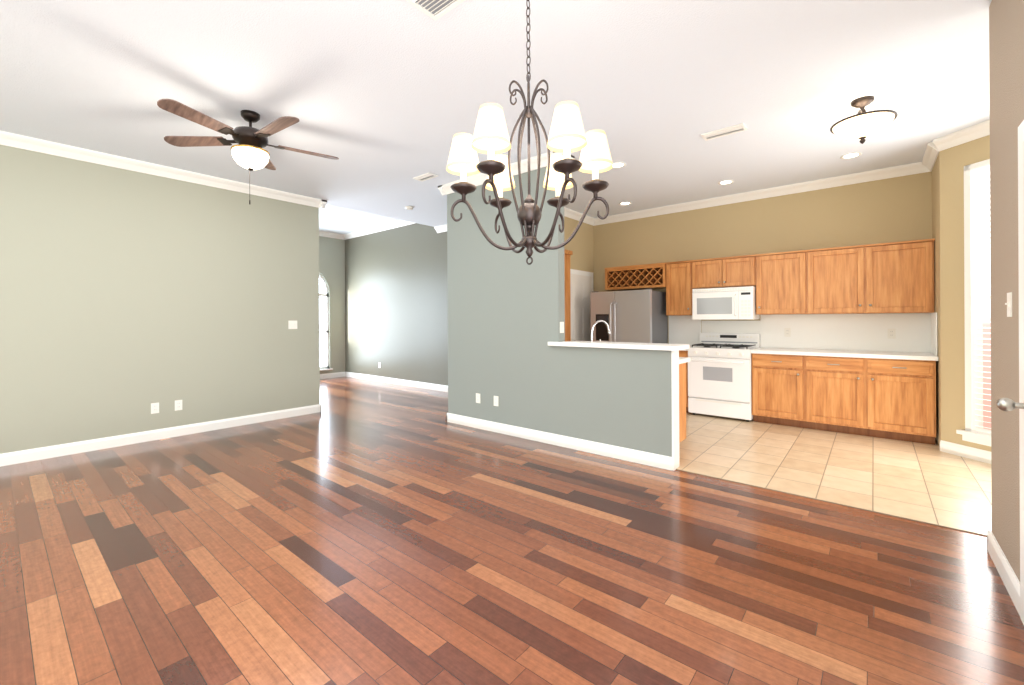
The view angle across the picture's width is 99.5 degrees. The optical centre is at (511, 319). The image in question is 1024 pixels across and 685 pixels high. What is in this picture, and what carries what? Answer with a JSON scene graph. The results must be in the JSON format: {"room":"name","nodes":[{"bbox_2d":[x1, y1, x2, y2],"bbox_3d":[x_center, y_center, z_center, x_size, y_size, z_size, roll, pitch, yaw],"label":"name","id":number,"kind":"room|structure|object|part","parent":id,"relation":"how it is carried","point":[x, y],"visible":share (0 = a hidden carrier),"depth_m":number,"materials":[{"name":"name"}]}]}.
{"room":"empty living room","nodes":[
{"label":"empty living room","id":0,"kind":"room"},
{"bbox_2d":[0,145,319,453],"bbox_3d":[-4.719,-0.325,3.930,0.120,3.300,6.000,0,0,40],"label":"wall","id":1,"kind":"structure","parent":0,"point":[128,298],"depth_m":4.69,"materials":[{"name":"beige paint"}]},
{"bbox_2d":[151,402,158,413],"bbox_3d":[-3.927,0.971,4.773,0.008,0.115,0.070,0,0,40],"label":"outlet","id":2,"kind":"object","parent":1,"relation":"attached to","point":[154,408],"visible":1,"depth_m":4.77,"materials":[{"name":"white plastic"}]},
{"bbox_2d":[0,404,321,466],"bbox_3d":[-4.644,1.268,3.904,0.016,0.112,5.986,0,0,40],"label":"baseboard","id":3,"kind":"structure","parent":1,"relation":"attached to","point":[16,457],"depth_m":4.68,"materials":[{"name":"white"}]},
{"bbox_2d":[0,131,326,208],"bbox_3d":[-4.593,-1.644,3.932,0.082,0.105,5.992,0,0,40],"label":"crown molding","id":4,"kind":"structure","parent":1,"relation":"attached to","point":[6,138],"depth_m":4.68,"materials":[{"name":"white"}]},
{"bbox_2d":[175,400,181,410],"bbox_3d":[-3.792,0.970,4.934,0.008,0.115,0.070,0,0,40],"label":"outlet","id":5,"kind":"object","parent":1,"relation":"attached to","point":[178,404],"visible":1,"depth_m":4.93,"materials":[{"name":"white plastic"}]},
{"bbox_2d":[288,321,296,328],"bbox_3d":[-2.981,0.066,5.907,0.016,0.115,0.116,0,0,40],"label":"light switch","id":6,"kind":"object","parent":1,"relation":"attached to","point":[292,324],"visible":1,"depth_m":5.90,"materials":[{"name":"white plastic"}]},
{"bbox_2d":[319,273,332,370],"bbox_3d":[-4.575,-0.041,9.382,0.140,2.350,1.380,0,0,40],"label":"window frame","id":7,"kind":"structure","parent":0,"point":[326,294],"depth_m":9.87,"materials":[{"name":"white paint"}]},
{"bbox_2d":[319,236,344,373],"bbox_3d":[-6.610,-0.315,7.003,0.120,3.300,8.300,0,0,40],"label":"wall","id":8,"kind":"structure","parent":0,"point":[332,261],"depth_m":9.97,"materials":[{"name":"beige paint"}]},
{"bbox_2d":[319,278,325,366],"bbox_3d":[-4.636,-0.056,9.433,0.001,2.320,1.300,0,0,40],"label":"window pane","id":9,"kind":"object","parent":8,"relation":"attached to","point":[322,313],"depth_m":9.84,"materials":[{"name":"white glass"}]},
{"bbox_2d":[319,231,343,239],"bbox_3d":[-6.541,-1.913,6.938,0.082,0.105,8.300,0,0,40],"label":"crown molding","id":10,"kind":"structure","parent":8,"relation":"attached to","point":[321,233],"depth_m":9.86,"materials":[{"name":"white wood"}]},
{"bbox_2d":[320,372,343,378],"bbox_3d":[-6.550,1.278,6.960,0.016,0.112,8.300,0,0,40],"label":"baseboard","id":11,"kind":"structure","parent":8,"relation":"attached to","point":[329,375],"depth_m":9.88,"materials":[{"name":"white wood"}]},
{"bbox_2d":[319,205,398,233],"bbox_3d":[-5.351,-2.047,6.011,3.500,0.150,8.600,0,0,40],"label":"ceiling","id":12,"kind":"structure","parent":0,"point":[335,219],"depth_m":8.65,"materials":[{"name":"white paint"}]},
{"bbox_2d":[345,223,447,385],"bbox_3d":[-1.880,-0.340,8.541,5.420,3.300,0.120,0,0,40],"label":"wall","id":13,"kind":"structure","parent":0,"point":[396,310],"depth_m":8.82,"materials":[{"name":"grey paint"}]},
{"bbox_2d":[344,224,391,239],"bbox_3d":[-2.675,-1.934,9.065,3.120,0.105,0.082,0,0,40],"label":"crown molding","id":14,"kind":"structure","parent":13,"relation":"attached to","point":[383,227],"depth_m":9.46,"materials":[{"name":"white wood"}]},
{"bbox_2d":[344,372,447,391],"bbox_3d":[-1.857,1.254,8.441,5.270,0.112,0.016,0,0,40],"label":"baseboard","id":15,"kind":"structure","parent":13,"relation":"attached to","point":[431,386],"depth_m":8.78,"materials":[{"name":"white"}]},
{"bbox_2d":[387,220,414,227],"bbox_3d":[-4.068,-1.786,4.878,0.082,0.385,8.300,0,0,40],"label":"crown molding","id":16,"kind":"structure","parent":13,"relation":"attached to","point":[400,223],"depth_m":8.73,"materials":[{"name":"white wood"}]},
{"bbox_2d":[434,224,446,232],"bbox_3d":[-0.627,-1.804,7.359,1.970,0.385,0.082,0,0,40],"label":"crown molding","id":17,"kind":"structure","parent":13,"relation":"attached to","point":[442,228],"depth_m":7.90,"materials":[{"name":"white"}]},
{"bbox_2d":[447,191,474,417],"bbox_3d":[0.331,-0.212,6.570,0.500,3.020,3.020,0,0,40],"label":"wall","id":18,"kind":"structure","parent":0,"point":[460,234],"depth_m":5.41,"materials":[{"name":"grey paint"}]},
{"bbox_2d":[564,207,595,224],"bbox_3d":[0.512,-1.670,6.341,0.082,0.105,2.670,0,0,40],"label":"crown molding","id":19,"kind":"structure","parent":18,"relation":"attached to","point":[569,213],"depth_m":6.99,"materials":[{"name":"white wood"}]},
{"bbox_2d":[570,269,592,340],"bbox_3d":[1.154,0.241,7.084,0.102,2.105,0.850,0,0,40],"label":"door","id":20,"kind":"structure","parent":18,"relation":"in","point":[581,286],"depth_m":7.10,"materials":[{"name":"white"}]},
{"bbox_2d":[0,0,991,226],"bbox_3d":[-0.183,-1.944,2.682,8.700,0.450,10.100,0,0,40],"label":"ceiling","id":21,"kind":"structure","parent":0,"point":[383,101],"depth_m":3.15,"materials":[{"name":"white paint"}]},
{"bbox_2d":[157,99,338,203],"bbox_3d":[-2.121,-1.331,3.574,1.301,0.754,1.336,0,0,40],"label":"ceiling fan","id":22,"kind":"object","parent":21,"relation":"hanging from","point":[249,152],"visible":1,"depth_m":3.50,"materials":[{"name":"brown wood"}]},
{"bbox_3d":[-2.166,-1.321,3.595,0.268,0.130,0.268,0,0,40],"label":"lamp shade","id":23,"kind":"part","parent":22,"relation":"part of","materials":[{"name":"white glass"}]},
{"bbox_2d":[413,173,437,181],"bbox_3d":[-1.035,-1.708,5.189,0.300,0.013,0.140,0,0,40],"label":"ceiling vent","id":24,"kind":"object","parent":21,"relation":"in","point":[425,177],"visible":0.96,"depth_m":5.18,"materials":[{"name":"white metal"}]},
{"bbox_2d":[406,0,464,19],"bbox_3d":[-0.416,-1.711,2.246,0.320,0.013,0.320,0,0,40],"label":"ceiling vent","id":25,"kind":"object","parent":21,"relation":"in","point":[435,9],"visible":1,"depth_m":2.37,"materials":[{"name":"white metal"}]},
{"bbox_2d":[446,0,612,264],"bbox_3d":[0.065,-0.968,1.699,0.613,1.503,0.648,0,0,40],"label":"chandelier","id":26,"kind":"object","parent":21,"relation":"hanging from","point":[565,139],"visible":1,"depth_m":1.66,"materials":[{"name":"brown metal"}]},
{"bbox_3d":[0.063,-1.325,1.699,0.132,0.789,0.132,0,0,40],"label":"chain","id":27,"kind":"part","parent":26,"relation":"part of","materials":[{"name":"brown metal"}]},
{"bbox_2d":[613,162,625,167],"bbox_3d":[1.177,-1.721,4.830,0.184,0.010,0.184,0,0,40],"label":"recessed light","id":28,"kind":"object","parent":21,"relation":"in","point":[619,164],"visible":0.88,"depth_m":4.81,"materials":[{"name":"white"}]},
{"bbox_2d":[619,202,631,204],"bbox_3d":[1.678,-1.724,6.430,0.184,0.010,0.184,0,0,40],"label":"recessed light","id":29,"kind":"object","parent":21,"relation":"in","point":[625,203],"visible":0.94,"depth_m":6.43,"materials":[{"name":"white"}]},
{"bbox_2d":[700,123,746,140],"bbox_3d":[1.943,-1.723,3.983,0.360,0.013,0.160,0,0,40],"label":"ceiling vent","id":30,"kind":"object","parent":21,"relation":"in","point":[726,131],"visible":1,"depth_m":3.98,"materials":[{"name":"white metal"}]},
{"bbox_2d":[718,180,733,184],"bbox_3d":[2.689,-1.729,5.457,0.184,0.010,0.184,0,0,40],"label":"recessed light","id":31,"kind":"object","parent":21,"relation":"in","point":[724,182],"visible":1,"depth_m":5.46,"materials":[{"name":"white"}]},
{"bbox_2d":[840,152,861,158],"bbox_3d":[3.582,-1.734,4.583,0.184,0.010,0.184,0,0,40],"label":"recessed light","id":32,"kind":"object","parent":21,"relation":"in","point":[851,155],"visible":1,"depth_m":4.58,"materials":[{"name":"white"}]},
{"bbox_2d":[830,96,897,143],"bbox_3d":[2.769,-1.562,3.426,0.416,0.344,0.416,0,0,40],"label":"ceiling light","id":33,"kind":"object","parent":21,"relation":"attached to","point":[868,125],"depth_m":3.35,"materials":[{"name":"beige glass"}]},
{"bbox_2d":[0,377,1023,684],"bbox_3d":[-1.510,1.358,3.803,12.200,0.100,10.100,0,0,40],"label":"floor","id":34,"kind":"structure","parent":0,"point":[358,531],"depth_m":2.25,"materials":[{"name":"brown wood"}]},
{"bbox_2d":[475,167,671,456],"bbox_3d":[0.507,-0.213,4.535,2.355,3.020,0.120,0,0,40],"label":"wall","id":35,"kind":"structure","parent":0,"point":[506,312],"depth_m":4.61,"materials":[{"name":"grey paint"}]},
{"bbox_2d":[476,393,479,402],"bbox_3d":[-0.409,0.942,5.221,0.070,0.115,0.008,0,0,40],"label":"outlet","id":36,"kind":"object","parent":35,"relation":"attached to","point":[477,397],"visible":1,"depth_m":5.22,"materials":[{"name":"white plastic"}]},
{"bbox_2d":[494,396,497,405],"bbox_3d":[-0.186,0.941,5.035,0.070,0.115,0.008,0,0,40],"label":"outlet","id":37,"kind":"object","parent":35,"relation":"attached to","point":[495,400],"visible":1,"depth_m":5.03,"materials":[{"name":"white plastic"}]},
{"bbox_2d":[438,151,559,195],"bbox_3d":[-0.199,-1.667,5.006,1.864,0.105,0.112,0,0,40],"label":"crown molding","id":38,"kind":"structure","parent":35,"relation":"attached to","point":[478,179],"depth_m":4.81,"materials":[{"name":"white"}]},
{"bbox_2d":[446,413,671,470],"bbox_3d":[0.270,1.243,4.651,2.881,0.112,0.016,0,0,40],"label":"baseboard","id":39,"kind":"structure","parent":35,"relation":"attached to","point":[641,457],"depth_m":4.38,"materials":[{"name":"white wood"}]},
{"bbox_2d":[560,322,563,332],"bbox_3d":[0.525,0.077,4.522,0.016,0.115,0.070,0,0,40],"label":"light switch","id":40,"kind":"object","parent":35,"relation":"attached to","point":[561,327],"depth_m":4.52,"materials":[{"name":"white plastic"}]},
{"bbox_2d":[548,341,689,350],"bbox_3d":[0.990,0.243,4.217,1.320,0.040,0.355,0,0,40],"label":"countertop","id":41,"kind":"structure","parent":35,"relation":"on","point":[642,346],"depth_m":4.03,"materials":[{"name":"white stone"}]},
{"bbox_2d":[671,350,678,470],"bbox_3d":[1.421,0.778,3.771,0.020,1.030,0.132,0,0,40],"label":"trim","id":42,"kind":"structure","parent":35,"relation":"attached to","point":[675,403],"depth_m":3.74,"materials":[{"name":"white wood"}]},
{"bbox_2d":[594,172,930,352],"bbox_3d":[3.111,-0.226,6.141,4.320,3.020,0.120,0,0,40],"label":"wall","id":43,"kind":"structure","parent":0,"point":[899,209],"depth_m":5.73,"materials":[{"name":"beige paint"}]},
{"bbox_2d":[605,264,665,290],"bbox_3d":[1.976,-0.652,6.798,0.979,0.334,0.319,0,0,40],"label":"wine rack cabinet","id":44,"kind":"object","parent":43,"relation":"attached to","point":[638,277],"visible":0.81,"depth_m":6.71,"materials":[{"name":"brown wood"}]},
{"bbox_2d":[665,260,692,314],"bbox_3d":[2.496,-0.456,6.365,0.368,0.774,0.319,0,0,40],"label":"upper cabinet","id":45,"kind":"object","parent":43,"relation":"attached to","point":[679,274],"depth_m":6.24,"materials":[{"name":"brown wood"}]},
{"bbox_2d":[693,255,756,288],"bbox_3d":[2.944,-0.646,5.991,0.798,0.397,0.319,0,0,40],"label":"upper cabinet","id":46,"kind":"object","parent":43,"relation":"attached to","point":[735,271],"depth_m":5.84,"materials":[{"name":"brown wood"}]},
{"bbox_2d":[692,286,759,319],"bbox_3d":[2.912,-0.218,5.926,0.750,0.425,0.463,0,0,40],"label":"microwave","id":47,"kind":"object","parent":46,"relation":"attached to","point":[733,303],"visible":1,"depth_m":5.76,"materials":[{"name":"white"}]},
{"bbox_2d":[592,162,924,225],"bbox_3d":[2.992,-1.683,6.102,4.200,0.105,0.082,0,0,40],"label":"crown molding","id":48,"kind":"structure","parent":43,"relation":"attached to","point":[914,168],"depth_m":5.70,"materials":[{"name":"white"}]},
{"bbox_2d":[756,249,812,314],"bbox_3d":[3.490,-0.461,5.537,0.616,0.774,0.319,0,0,40],"label":"upper cabinet","id":49,"kind":"object","parent":43,"relation":"attached to","point":[784,279],"depth_m":5.41,"materials":[{"name":"brown wood"}]},
{"bbox_2d":[784,328,790,336],"bbox_3d":[3.586,0.161,5.646,0.070,0.115,0.008,0,0,40],"label":"outlet","id":50,"kind":"object","parent":43,"relation":"attached to","point":[787,332],"visible":1,"depth_m":5.64,"materials":[{"name":"white plastic"}]},
{"bbox_2d":[669,313,928,351],"bbox_3d":[3.517,0.148,5.717,2.906,0.440,0.012,0,0,40],"label":"backsplash","id":51,"kind":"structure","parent":43,"relation":"attached to","point":[860,332],"depth_m":5.31,"materials":[{"name":"white tile"}]},
{"bbox_2d":[813,239,934,313],"bbox_3d":[4.077,-0.464,5.047,1.182,0.774,0.319,0,0,40],"label":"upper cabinet","id":52,"kind":"object","parent":43,"relation":"attached to","point":[894,277],"depth_m":4.86,"materials":[{"name":"brown wood"}]},
{"bbox_2d":[888,329,895,338],"bbox_3d":[4.369,0.157,4.993,0.070,0.115,0.008,0,0,40],"label":"outlet","id":53,"kind":"object","parent":43,"relation":"attached to","point":[891,333],"visible":1,"depth_m":4.99,"materials":[{"name":"white plastic"}]},
{"bbox_2d":[676,413,991,535],"bbox_3d":[2.945,1.282,4.503,6.150,0.006,3.120,0,0,40],"label":"floor","id":54,"kind":"structure","parent":0,"point":[931,484],"depth_m":3.73,"materials":[{"name":"beige tile"}]},
{"bbox_2d":[564,249,572,340],"bbox_3d":[0.614,0.114,6.414,0.129,2.354,0.880,0,0,40],"label":"pantry cabinet","id":55,"kind":"object","parent":54,"relation":"on","point":[567,253],"visible":0.19,"depth_m":6.62,"materials":[{"name":"brown wood"}]},
{"bbox_2d":[591,289,667,343],"bbox_3d":[1.785,0.420,6.662,0.950,1.729,0.740,0,0,40],"label":"refrigerator","id":56,"kind":"object","parent":54,"relation":"on","point":[637,316],"visible":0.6,"depth_m":6.39,"materials":[{"name":"grey metal"}]},
{"bbox_2d":[591,320,689,442],"bbox_3d":[1.185,0.644,4.473,1.070,1.288,0.644,0,0,40],"label":"cabinet","id":57,"kind":"object","parent":54,"relation":"on","point":[682,397],"visible":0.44,"depth_m":4.28,"materials":[{"name":"brown wood"}]},
{"bbox_2d":[679,352,689,412],"bbox_3d":[2.398,0.850,6.268,0.475,0.864,0.603,0,0,40],"label":"base cabinet","id":58,"kind":"object","parent":54,"relation":"on","point":[681,354],"depth_m":5.91,"materials":[{"name":"brown wood"}]},
{"bbox_2d":[679,344,692,351],"bbox_3d":[2.389,0.395,6.259,0.475,0.041,0.624,0,0,40],"label":"countertop","id":59,"kind":"structure","parent":58,"relation":"on","point":[685,350],"depth_m":5.94,"materials":[{"name":"white stone"}]},
{"bbox_2d":[688,333,760,421],"bbox_3d":[2.841,0.732,5.826,0.758,1.094,0.703,0,0,40],"label":"gas range","id":60,"kind":"object","parent":54,"relation":"on","point":[719,374],"visible":1,"depth_m":5.63,"materials":[{"name":"white metal"}]},
{"bbox_2d":[751,352,812,428],"bbox_3d":[3.408,0.845,5.426,0.622,0.864,0.603,0,0,40],"label":"base cabinet","id":61,"kind":"object","parent":54,"relation":"on","point":[782,386],"depth_m":5.19,"materials":[{"name":"brown wood"}]},
{"bbox_2d":[813,356,936,444],"bbox_3d":[3.986,0.842,4.944,1.173,0.864,0.603,0,0,40],"label":"base cabinet","id":62,"kind":"object","parent":54,"relation":"on","point":[872,386],"depth_m":4.65,"materials":[{"name":"brown wood"}]},
{"bbox_2d":[751,348,936,359],"bbox_3d":[3.800,0.388,5.084,1.665,0.041,0.624,0,0,40],"label":"countertop","id":63,"kind":"structure","parent":62,"relation":"on","point":[764,351],"depth_m":4.89,"materials":[{"name":"white stone"}]},
{"bbox_2d":[931,152,940,447],"bbox_3d":[4.446,-0.233,4.462,0.120,3.020,0.750,0,0,40],"label":"wall","id":64,"kind":"structure","parent":0,"point":[935,174],"depth_m":4.40,"materials":[{"name":"beige paint"}]},
{"bbox_2d":[920,138,939,171],"bbox_3d":[4.305,-1.690,4.460,0.082,0.105,0.703,0,0,40],"label":"crown molding","id":65,"kind":"structure","parent":64,"relation":"attached to","point":[935,147],"depth_m":4.45,"materials":[{"name":"white wood"}]},
{"bbox_2d":[929,312,936,355],"bbox_3d":[4.454,0.143,4.579,0.011,0.440,0.537,0,0,40],"label":"backsplash","id":66,"kind":"structure","parent":64,"relation":"attached to","point":[932,316],"depth_m":4.57,"materials":[{"name":"white tile"}]},
{"bbox_2d":[940,135,990,451],"bbox_3d":[4.445,-0.233,3.097,0.140,3.020,2.299,0,0,-11],"label":"wall","id":67,"kind":"structure","parent":0,"point":[954,160],"depth_m":4.11,"materials":[{"name":"beige paint"}]},
{"bbox_2d":[940,440,990,463],"bbox_3d":[4.376,1.221,3.082,1.788,0.112,1.471,0,0,40],"label":"baseboard","id":68,"kind":"structure","parent":67,"relation":"attached to","point":[984,456],"depth_m":4.01,"materials":[{"name":"white"}]},
{"bbox_2d":[982,172,990,429],"bbox_3d":[4.407,-0.198,3.598,0.005,2.430,0.880,0,0,-11],"label":"window","id":69,"kind":"structure","parent":67,"relation":"in","point":[987,390],"depth_m":3.96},
{"bbox_2d":[973,166,990,428],"bbox_3d":[4.329,-0.198,3.583,0.055,2.346,0.796,0,0,-11],"label":"window blinds","id":70,"kind":"object","parent":69,"relation":"attached to","point":[983,170],"visible":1,"depth_m":3.92,"materials":[{"name":"white plastic"}]},
{"bbox_2d":[956,159,990,446],"bbox_3d":[4.306,-0.233,3.593,0.858,3.020,0.765,0,0,40],"label":"window frame","id":71,"kind":"structure","parent":0,"point":[977,434],"depth_m":3.98,"materials":[{"name":"beige paint"}]},
{"bbox_2d":[940,120,989,150],"bbox_3d":[4.355,-1.690,3.053,1.758,0.105,1.522,0,0,40],"label":"crown molding","id":72,"kind":"structure","parent":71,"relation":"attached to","point":[980,130],"depth_m":3.97,"materials":[{"name":"white wood"}]},
{"bbox_3d":[4.304,-0.152,3.583,0.849,2.540,0.745,0,0,40],"label":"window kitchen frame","id":73,"kind":"part","parent":71,"relation":"part of","materials":[{"name":"white"}]},
{"bbox_2d":[989,0,1023,580],"bbox_3d":[0.605,-0.213,-0.147,0.120,3.020,6.550,0,0,40],"label":"wall","id":74,"kind":"structure","parent":0,"point":[1006,55],"depth_m":2.13,"materials":[{"name":"beige paint"}]},
{"bbox_2d":[987,530,1019,615],"bbox_3d":[2.446,1.231,2.143,0.036,0.112,0.716,0,0,40],"label":"baseboard","id":75,"kind":"structure","parent":74,"relation":"attached to","point":[1009,578],"depth_m":2.11,"materials":[{"name":"white wood"}]},
{"bbox_2d":[1005,292,1011,316],"bbox_3d":[2.362,-0.072,2.067,0.016,0.115,0.070,0,0,40],"label":"light switch","id":76,"kind":"object","parent":74,"relation":"attached to","point":[1009,304],"visible":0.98,"depth_m":2.05,"materials":[{"name":"white plastic"}]},
{"bbox_2d":[996,120,1023,624],"bbox_3d":[1.831,0.230,1.501,0.110,2.120,1.030,0,0,40],"label":"door","id":77,"kind":"structure","parent":74,"relation":"in","point":[1005,404],"depth_m":1.84,"materials":[{"name":"white wood"}]}
]}

